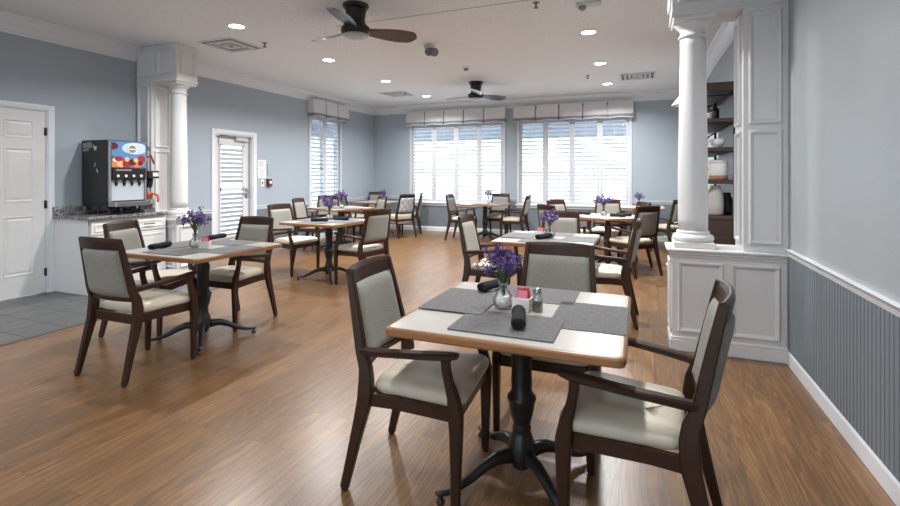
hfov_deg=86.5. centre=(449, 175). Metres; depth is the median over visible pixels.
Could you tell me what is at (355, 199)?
trim
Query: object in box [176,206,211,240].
flower bouquet
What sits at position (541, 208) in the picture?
dining chair
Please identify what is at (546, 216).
flower bouquet
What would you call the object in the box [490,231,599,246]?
dining table
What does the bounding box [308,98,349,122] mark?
window valance
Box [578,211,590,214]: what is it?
rolled napkin
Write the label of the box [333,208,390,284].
dining chair
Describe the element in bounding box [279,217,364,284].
dining table
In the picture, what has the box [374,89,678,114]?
trim
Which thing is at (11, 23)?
trim
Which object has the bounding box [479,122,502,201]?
shutter panel
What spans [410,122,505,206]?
window
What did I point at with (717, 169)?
crock
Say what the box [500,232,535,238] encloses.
placemat
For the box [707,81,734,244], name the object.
shelf unit
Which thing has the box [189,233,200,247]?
flower vase
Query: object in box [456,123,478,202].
shutter panel
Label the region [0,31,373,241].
wall
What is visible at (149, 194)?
coffee carafe
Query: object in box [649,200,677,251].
dining chair
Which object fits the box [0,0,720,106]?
ceiling
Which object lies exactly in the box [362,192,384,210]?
dining chair
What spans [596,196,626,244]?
dining chair
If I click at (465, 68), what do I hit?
smoke detector
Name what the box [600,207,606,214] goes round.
flower vase
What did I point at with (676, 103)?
pendant lamp
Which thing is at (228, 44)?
ceiling vent
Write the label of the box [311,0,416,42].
ceiling fan
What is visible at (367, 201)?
dining table
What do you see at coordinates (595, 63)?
recessed light
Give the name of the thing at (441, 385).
dining chair
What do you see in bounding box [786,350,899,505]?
baseboard
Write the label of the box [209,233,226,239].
rolled napkin
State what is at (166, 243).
rolled napkin
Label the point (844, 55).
wall
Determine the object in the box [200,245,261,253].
placemat
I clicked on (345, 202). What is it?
dining chair
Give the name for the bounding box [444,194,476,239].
dining chair
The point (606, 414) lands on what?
dining chair
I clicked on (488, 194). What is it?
flower bouquet
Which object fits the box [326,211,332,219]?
flower vase
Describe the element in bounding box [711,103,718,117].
bottle
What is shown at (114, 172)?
dispenser
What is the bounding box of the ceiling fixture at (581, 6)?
[576,0,600,10]
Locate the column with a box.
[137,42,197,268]
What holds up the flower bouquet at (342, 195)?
in the flower vase
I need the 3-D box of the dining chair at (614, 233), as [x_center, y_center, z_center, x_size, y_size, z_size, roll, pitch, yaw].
[2.741,0.877,7.347,0.580,0.951,0.554,0,0,-4]
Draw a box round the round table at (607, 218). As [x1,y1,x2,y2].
[580,213,634,270]
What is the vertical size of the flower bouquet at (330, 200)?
0.300 m
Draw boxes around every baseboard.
[310,227,358,238]
[390,225,671,241]
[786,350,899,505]
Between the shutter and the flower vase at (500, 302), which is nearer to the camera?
the flower vase at (500, 302)
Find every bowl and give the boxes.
[142,197,154,208]
[709,139,725,140]
[709,141,725,146]
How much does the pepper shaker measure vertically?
0.104 m
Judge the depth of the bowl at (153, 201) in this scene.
6.22 m
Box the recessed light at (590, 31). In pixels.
[580,29,597,34]
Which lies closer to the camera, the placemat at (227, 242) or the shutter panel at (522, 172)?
the placemat at (227, 242)
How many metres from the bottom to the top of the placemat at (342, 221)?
0.002 m
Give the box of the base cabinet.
[55,214,165,295]
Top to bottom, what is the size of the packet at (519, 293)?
0.084 m
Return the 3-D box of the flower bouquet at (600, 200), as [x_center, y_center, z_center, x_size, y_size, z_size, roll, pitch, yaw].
[2.330,0.416,7.249,0.273,0.287,0.250,0,0,-29]
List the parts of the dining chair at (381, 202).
leg, backrest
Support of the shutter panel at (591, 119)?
attached to the window at (518, 205)
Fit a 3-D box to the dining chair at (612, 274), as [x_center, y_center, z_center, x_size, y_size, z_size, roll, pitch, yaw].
[1.499,0.877,4.516,0.580,0.951,0.554,0,0,22]
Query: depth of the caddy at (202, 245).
3.90 m
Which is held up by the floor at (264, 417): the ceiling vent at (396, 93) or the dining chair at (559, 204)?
the dining chair at (559, 204)
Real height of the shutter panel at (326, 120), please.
1.880 m
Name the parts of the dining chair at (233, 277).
leg, seat, seat frame, leg, leg, rail, armrest, backrest, rail, leg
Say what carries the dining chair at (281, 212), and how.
on the floor at (264, 417)
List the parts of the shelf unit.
shelf, shelf, shelf, shelf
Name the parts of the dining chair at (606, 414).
leg, leg, seat, armrest, seat frame, armrest, rail, leg, leg, backrest, rail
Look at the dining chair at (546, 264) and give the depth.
2.82 m
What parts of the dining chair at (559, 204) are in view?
rail, backrest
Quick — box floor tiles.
[0,284,214,344]
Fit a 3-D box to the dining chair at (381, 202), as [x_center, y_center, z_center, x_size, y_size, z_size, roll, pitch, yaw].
[-1.555,0.877,9.416,0.580,0.951,0.554,0,0,-31]
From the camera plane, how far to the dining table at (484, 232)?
10.18 m
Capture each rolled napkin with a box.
[148,241,171,249]
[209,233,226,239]
[311,218,327,220]
[333,217,348,219]
[477,277,508,291]
[511,305,525,329]
[535,233,553,238]
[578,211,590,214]
[610,213,625,216]
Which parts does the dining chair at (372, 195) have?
backrest, rail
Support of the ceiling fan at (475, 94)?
attached to the ceiling
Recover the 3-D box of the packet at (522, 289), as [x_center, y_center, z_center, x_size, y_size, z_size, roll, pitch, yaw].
[0.334,0.545,2.132,0.067,0.090,0.016,0,0,28]
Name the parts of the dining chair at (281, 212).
leg, rail, backrest, armrest, rail, leg, leg, seat frame, seat, leg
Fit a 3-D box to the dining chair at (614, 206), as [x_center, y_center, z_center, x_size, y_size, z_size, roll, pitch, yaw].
[2.632,0.877,8.018,0.554,0.951,0.580,0,0,22]
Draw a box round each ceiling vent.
[196,37,263,52]
[379,91,414,96]
[619,71,655,80]
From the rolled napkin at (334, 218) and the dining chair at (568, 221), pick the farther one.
the rolled napkin at (334, 218)
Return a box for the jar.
[723,192,732,214]
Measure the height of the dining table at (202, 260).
0.755 m
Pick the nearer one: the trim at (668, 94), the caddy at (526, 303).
the caddy at (526, 303)
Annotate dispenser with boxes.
[82,139,150,214]
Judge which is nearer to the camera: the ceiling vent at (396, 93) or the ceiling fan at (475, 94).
the ceiling fan at (475, 94)
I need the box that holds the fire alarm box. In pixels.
[266,179,271,185]
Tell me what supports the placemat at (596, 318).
on the dining table at (421, 324)
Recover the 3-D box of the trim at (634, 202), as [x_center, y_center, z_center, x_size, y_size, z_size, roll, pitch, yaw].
[1.463,0.564,10.942,7.376,0.052,0.032,0,0,22]
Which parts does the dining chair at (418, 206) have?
leg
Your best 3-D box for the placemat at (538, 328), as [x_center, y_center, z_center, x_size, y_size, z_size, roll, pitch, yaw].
[0.232,0.594,1.916,0.410,0.002,0.296,0,0,22]
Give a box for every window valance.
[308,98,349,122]
[406,107,505,126]
[513,100,633,122]
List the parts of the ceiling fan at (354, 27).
blade, blade, mounting plate, blade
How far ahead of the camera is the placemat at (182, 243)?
4.09 m
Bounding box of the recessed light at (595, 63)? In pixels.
[593,62,606,64]
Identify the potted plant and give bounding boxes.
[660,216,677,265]
[707,104,712,118]
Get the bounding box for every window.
[307,117,341,210]
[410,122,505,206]
[515,117,632,210]
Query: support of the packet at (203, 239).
in the caddy at (202, 245)
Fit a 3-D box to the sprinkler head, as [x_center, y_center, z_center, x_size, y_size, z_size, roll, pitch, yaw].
[0.863,-1.708,4.803,0.068,0.058,0.066,0,0,22]
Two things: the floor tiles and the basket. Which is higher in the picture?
the basket
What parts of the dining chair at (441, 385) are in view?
leg, rail, backrest, rail, leg, armrest, seat frame, seat, leg, leg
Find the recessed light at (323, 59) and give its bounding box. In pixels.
[321,58,335,61]
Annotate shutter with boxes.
[218,143,243,238]
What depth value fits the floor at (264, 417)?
2.63 m
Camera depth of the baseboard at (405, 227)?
11.52 m
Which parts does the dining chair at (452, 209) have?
leg, backrest, leg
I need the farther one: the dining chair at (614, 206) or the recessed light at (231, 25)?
the dining chair at (614, 206)
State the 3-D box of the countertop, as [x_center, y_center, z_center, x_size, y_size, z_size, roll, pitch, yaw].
[-4.160,0.436,5.907,0.659,0.137,0.975,0,0,22]
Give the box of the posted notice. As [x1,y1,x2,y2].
[258,160,265,177]
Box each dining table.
[126,239,281,354]
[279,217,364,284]
[309,206,375,247]
[350,200,397,234]
[385,282,630,505]
[458,202,510,239]
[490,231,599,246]
[621,205,665,242]
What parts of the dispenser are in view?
trim, splash panel, picture panel, control panel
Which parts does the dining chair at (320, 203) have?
backrest, rail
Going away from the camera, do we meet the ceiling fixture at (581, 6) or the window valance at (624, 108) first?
the ceiling fixture at (581, 6)
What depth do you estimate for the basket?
6.19 m
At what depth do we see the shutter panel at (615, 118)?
10.16 m
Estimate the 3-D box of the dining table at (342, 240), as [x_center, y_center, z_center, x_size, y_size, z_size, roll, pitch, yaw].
[-2.002,0.975,8.898,0.900,0.755,0.900,0,0,-44]
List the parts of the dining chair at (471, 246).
leg, rail, backrest, leg, armrest, armrest, seat frame, seat, leg, leg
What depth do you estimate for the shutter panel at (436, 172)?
11.61 m
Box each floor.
[0,229,895,505]
[221,187,625,232]
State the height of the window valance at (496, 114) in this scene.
0.350 m
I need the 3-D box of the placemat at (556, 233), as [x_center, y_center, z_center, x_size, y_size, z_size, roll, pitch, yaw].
[1.051,0.596,4.868,0.410,0.002,0.296,0,0,22]
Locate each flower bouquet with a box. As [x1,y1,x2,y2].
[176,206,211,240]
[320,195,336,214]
[334,189,347,204]
[475,242,523,295]
[484,190,492,199]
[539,208,558,231]
[593,194,612,210]
[634,192,644,199]
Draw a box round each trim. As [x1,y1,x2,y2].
[0,10,375,114]
[0,288,218,346]
[193,198,367,213]
[336,0,527,26]
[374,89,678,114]
[387,197,672,204]
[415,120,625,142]
[706,21,734,78]
[784,249,899,317]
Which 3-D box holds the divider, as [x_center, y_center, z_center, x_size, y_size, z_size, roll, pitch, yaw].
[2.126,-0.192,3.741,0.803,3.089,0.392,0,0,22]
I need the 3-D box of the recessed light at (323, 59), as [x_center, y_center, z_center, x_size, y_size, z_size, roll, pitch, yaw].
[-1.823,-1.734,7.189,0.210,0.010,0.210,0,0,22]
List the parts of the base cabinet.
drawer, drawer, cabinet door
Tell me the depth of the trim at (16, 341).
4.08 m
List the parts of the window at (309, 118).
glass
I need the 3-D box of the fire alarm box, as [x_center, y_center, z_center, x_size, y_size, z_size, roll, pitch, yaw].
[-3.326,0.130,8.818,0.052,0.136,0.110,0,0,22]
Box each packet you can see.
[201,237,207,241]
[516,290,526,298]
[518,288,531,306]
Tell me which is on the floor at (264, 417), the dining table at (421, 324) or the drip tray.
the dining table at (421, 324)
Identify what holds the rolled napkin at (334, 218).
on the dining table at (328, 268)
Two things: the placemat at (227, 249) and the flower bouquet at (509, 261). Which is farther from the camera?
the placemat at (227, 249)
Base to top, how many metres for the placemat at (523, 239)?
0.002 m
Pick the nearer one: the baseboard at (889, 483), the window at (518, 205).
the baseboard at (889, 483)
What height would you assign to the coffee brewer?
0.747 m
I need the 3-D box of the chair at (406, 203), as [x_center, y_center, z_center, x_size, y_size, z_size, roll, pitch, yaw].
[-1.087,0.877,10.567,0.509,0.951,0.580,0,0,-42]
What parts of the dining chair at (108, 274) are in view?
leg, rail, backrest, rail, leg, armrest, seat frame, seat, leg, armrest, leg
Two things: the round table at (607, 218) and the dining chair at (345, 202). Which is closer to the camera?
the round table at (607, 218)
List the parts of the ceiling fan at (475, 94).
mounting plate, blade, blade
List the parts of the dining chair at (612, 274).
seat, seat frame, armrest, armrest, leg, leg, backrest, rail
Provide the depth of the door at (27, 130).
5.36 m
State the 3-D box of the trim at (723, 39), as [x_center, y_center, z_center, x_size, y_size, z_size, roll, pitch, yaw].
[3.663,-1.642,6.689,0.135,0.190,6.300,0,0,22]
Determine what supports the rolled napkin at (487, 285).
on the placemat at (470, 301)
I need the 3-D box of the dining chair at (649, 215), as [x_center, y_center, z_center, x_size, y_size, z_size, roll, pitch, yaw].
[2.543,0.877,6.592,0.554,0.951,0.580,0,0,-24]
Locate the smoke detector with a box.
[462,66,469,70]
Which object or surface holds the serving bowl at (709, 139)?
on the serving bowl at (713, 143)
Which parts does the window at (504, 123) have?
sill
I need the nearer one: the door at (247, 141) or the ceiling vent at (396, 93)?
the door at (247, 141)
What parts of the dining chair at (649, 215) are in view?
leg, armrest, seat, seat frame, leg, backrest, rail, leg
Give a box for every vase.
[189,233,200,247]
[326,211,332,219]
[493,281,512,309]
[545,225,554,237]
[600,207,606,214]
[708,185,723,214]
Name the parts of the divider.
trim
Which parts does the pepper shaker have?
metal lid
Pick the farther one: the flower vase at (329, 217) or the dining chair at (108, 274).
the flower vase at (329, 217)
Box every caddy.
[198,241,210,248]
[511,296,532,311]
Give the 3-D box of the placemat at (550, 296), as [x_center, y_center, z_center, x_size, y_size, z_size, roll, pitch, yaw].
[0.427,0.596,2.403,0.410,0.002,0.296,0,0,22]
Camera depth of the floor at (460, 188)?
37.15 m
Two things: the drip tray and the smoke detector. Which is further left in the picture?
the drip tray
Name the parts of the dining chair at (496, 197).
leg, seat frame, seat, backrest, rail, leg, leg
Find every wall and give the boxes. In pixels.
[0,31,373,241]
[374,99,678,236]
[707,0,899,481]
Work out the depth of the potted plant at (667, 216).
5.11 m
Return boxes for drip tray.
[107,200,150,206]
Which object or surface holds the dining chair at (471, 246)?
on the floor at (264, 417)
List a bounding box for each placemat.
[142,247,210,255]
[163,240,211,248]
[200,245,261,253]
[211,239,259,245]
[298,221,334,223]
[331,220,362,223]
[418,288,505,314]
[447,310,564,341]
[495,285,579,304]
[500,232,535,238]
[519,238,567,241]
[534,232,575,236]
[552,301,628,335]
[563,236,597,242]
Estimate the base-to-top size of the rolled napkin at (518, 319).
0.047 m
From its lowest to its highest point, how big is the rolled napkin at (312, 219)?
0.047 m
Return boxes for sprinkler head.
[533,1,538,8]
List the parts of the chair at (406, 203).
leg, seat, seat frame, backrest, rail, leg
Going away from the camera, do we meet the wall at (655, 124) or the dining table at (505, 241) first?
the dining table at (505, 241)
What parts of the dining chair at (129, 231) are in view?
leg, rail, backrest, rail, leg, armrest, leg, seat frame, seat, leg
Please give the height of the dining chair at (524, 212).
0.951 m
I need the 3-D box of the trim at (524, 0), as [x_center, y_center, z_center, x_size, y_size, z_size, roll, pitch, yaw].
[0.307,-1.736,4.921,3.520,0.004,0.008,0,0,22]
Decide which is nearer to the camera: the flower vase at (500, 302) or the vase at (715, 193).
the flower vase at (500, 302)
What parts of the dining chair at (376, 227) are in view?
leg, armrest, seat, seat frame, leg, rail, backrest, rail, leg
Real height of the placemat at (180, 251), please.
0.002 m
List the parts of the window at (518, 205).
sill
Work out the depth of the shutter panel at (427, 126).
11.81 m
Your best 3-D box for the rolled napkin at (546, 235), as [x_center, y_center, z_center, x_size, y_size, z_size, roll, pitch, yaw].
[0.887,0.569,4.499,0.215,0.047,0.060,0,0,-40]
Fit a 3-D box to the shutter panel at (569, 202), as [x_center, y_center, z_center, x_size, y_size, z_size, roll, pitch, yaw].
[2.411,-0.293,10.609,0.579,1.880,0.090,0,0,22]
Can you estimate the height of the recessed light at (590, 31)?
0.010 m
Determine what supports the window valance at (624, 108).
attached to the wall at (655, 124)
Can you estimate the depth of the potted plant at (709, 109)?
5.39 m
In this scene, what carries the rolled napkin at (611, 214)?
on the round table at (607, 218)
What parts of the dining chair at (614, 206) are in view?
leg, seat, rail, backrest, rail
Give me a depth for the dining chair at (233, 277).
4.50 m
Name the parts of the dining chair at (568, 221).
rail, backrest, leg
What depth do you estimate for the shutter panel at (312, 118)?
10.20 m
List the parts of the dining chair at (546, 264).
leg, leg, seat, seat frame, backrest, rail, leg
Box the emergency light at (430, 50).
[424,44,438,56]
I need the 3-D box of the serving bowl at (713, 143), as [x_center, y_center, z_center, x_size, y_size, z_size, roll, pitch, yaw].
[3.021,-0.351,5.405,0.170,0.075,0.170,0,0,22]
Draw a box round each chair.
[74,236,197,387]
[98,220,193,337]
[192,216,277,331]
[267,203,319,276]
[292,198,330,248]
[311,195,339,246]
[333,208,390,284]
[339,194,366,237]
[340,254,491,505]
[352,196,386,242]
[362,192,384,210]
[390,194,416,238]
[398,192,422,233]
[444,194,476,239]
[457,214,521,285]
[482,193,510,237]
[492,241,600,454]
[500,195,530,235]
[537,204,587,233]
[542,210,580,233]
[546,200,590,233]
[555,279,735,505]
[589,199,623,257]
[594,218,641,329]
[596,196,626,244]
[604,201,652,265]
[605,206,662,278]
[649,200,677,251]
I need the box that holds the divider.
[665,0,788,363]
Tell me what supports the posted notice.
attached to the wall at (93, 95)
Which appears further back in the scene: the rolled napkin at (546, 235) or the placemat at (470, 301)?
the rolled napkin at (546, 235)
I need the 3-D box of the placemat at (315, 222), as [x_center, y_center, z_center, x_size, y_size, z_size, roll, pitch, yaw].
[-1.704,0.594,6.114,0.410,0.002,0.296,0,0,27]
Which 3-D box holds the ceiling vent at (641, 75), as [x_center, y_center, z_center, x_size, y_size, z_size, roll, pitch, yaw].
[3.268,-1.725,8.343,0.580,0.024,0.580,0,0,22]
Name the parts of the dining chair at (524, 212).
leg, leg, armrest, seat, seat frame, leg, backrest, leg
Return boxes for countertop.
[52,203,167,220]
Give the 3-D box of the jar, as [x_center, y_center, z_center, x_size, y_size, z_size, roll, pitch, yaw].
[3.187,0.321,5.511,0.120,0.250,0.120,0,0,22]
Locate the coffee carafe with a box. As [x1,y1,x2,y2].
[142,192,158,208]
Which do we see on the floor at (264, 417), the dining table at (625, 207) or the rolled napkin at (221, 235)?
the dining table at (625, 207)
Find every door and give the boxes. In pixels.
[0,100,54,300]
[211,128,256,239]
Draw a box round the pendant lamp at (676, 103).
[671,97,678,106]
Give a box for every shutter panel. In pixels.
[311,117,324,205]
[325,119,338,195]
[413,125,433,201]
[434,124,455,201]
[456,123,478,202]
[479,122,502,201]
[520,120,545,203]
[546,119,571,204]
[572,118,599,205]
[600,117,628,204]
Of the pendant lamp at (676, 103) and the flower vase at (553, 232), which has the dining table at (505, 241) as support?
the flower vase at (553, 232)
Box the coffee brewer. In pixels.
[131,154,158,211]
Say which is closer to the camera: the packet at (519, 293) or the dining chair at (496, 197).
the packet at (519, 293)
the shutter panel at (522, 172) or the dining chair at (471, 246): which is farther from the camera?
the shutter panel at (522, 172)
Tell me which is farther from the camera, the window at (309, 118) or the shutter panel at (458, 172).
the shutter panel at (458, 172)
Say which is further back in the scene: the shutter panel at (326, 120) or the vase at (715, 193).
the shutter panel at (326, 120)
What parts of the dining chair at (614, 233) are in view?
leg, seat, armrest, leg, rail, leg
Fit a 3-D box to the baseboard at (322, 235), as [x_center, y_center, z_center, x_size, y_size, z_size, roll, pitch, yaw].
[-4.530,1.297,5.858,0.016,0.112,13.920,0,0,22]
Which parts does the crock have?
lid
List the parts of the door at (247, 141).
lever handle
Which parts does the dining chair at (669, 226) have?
seat frame, seat, leg, backrest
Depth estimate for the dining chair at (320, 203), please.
9.60 m
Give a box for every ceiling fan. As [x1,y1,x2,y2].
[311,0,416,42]
[446,81,505,100]
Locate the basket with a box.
[147,178,152,187]
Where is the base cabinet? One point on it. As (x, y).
(69, 274)
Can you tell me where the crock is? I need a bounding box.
[708,158,731,179]
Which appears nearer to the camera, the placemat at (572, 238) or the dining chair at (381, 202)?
the placemat at (572, 238)
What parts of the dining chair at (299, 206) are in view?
leg, rail, backrest, leg, armrest, seat, seat frame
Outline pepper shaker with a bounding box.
[532,287,542,312]
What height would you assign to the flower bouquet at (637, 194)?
0.257 m
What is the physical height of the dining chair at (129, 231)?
0.951 m
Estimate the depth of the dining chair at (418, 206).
11.10 m
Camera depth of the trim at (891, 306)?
2.38 m
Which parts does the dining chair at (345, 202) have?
backrest, leg, seat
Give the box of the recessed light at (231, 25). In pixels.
[227,23,245,28]
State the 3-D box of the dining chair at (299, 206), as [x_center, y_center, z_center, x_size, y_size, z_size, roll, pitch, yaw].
[-2.488,0.877,8.548,0.580,0.951,0.554,0,0,10]
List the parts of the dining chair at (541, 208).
backrest, rail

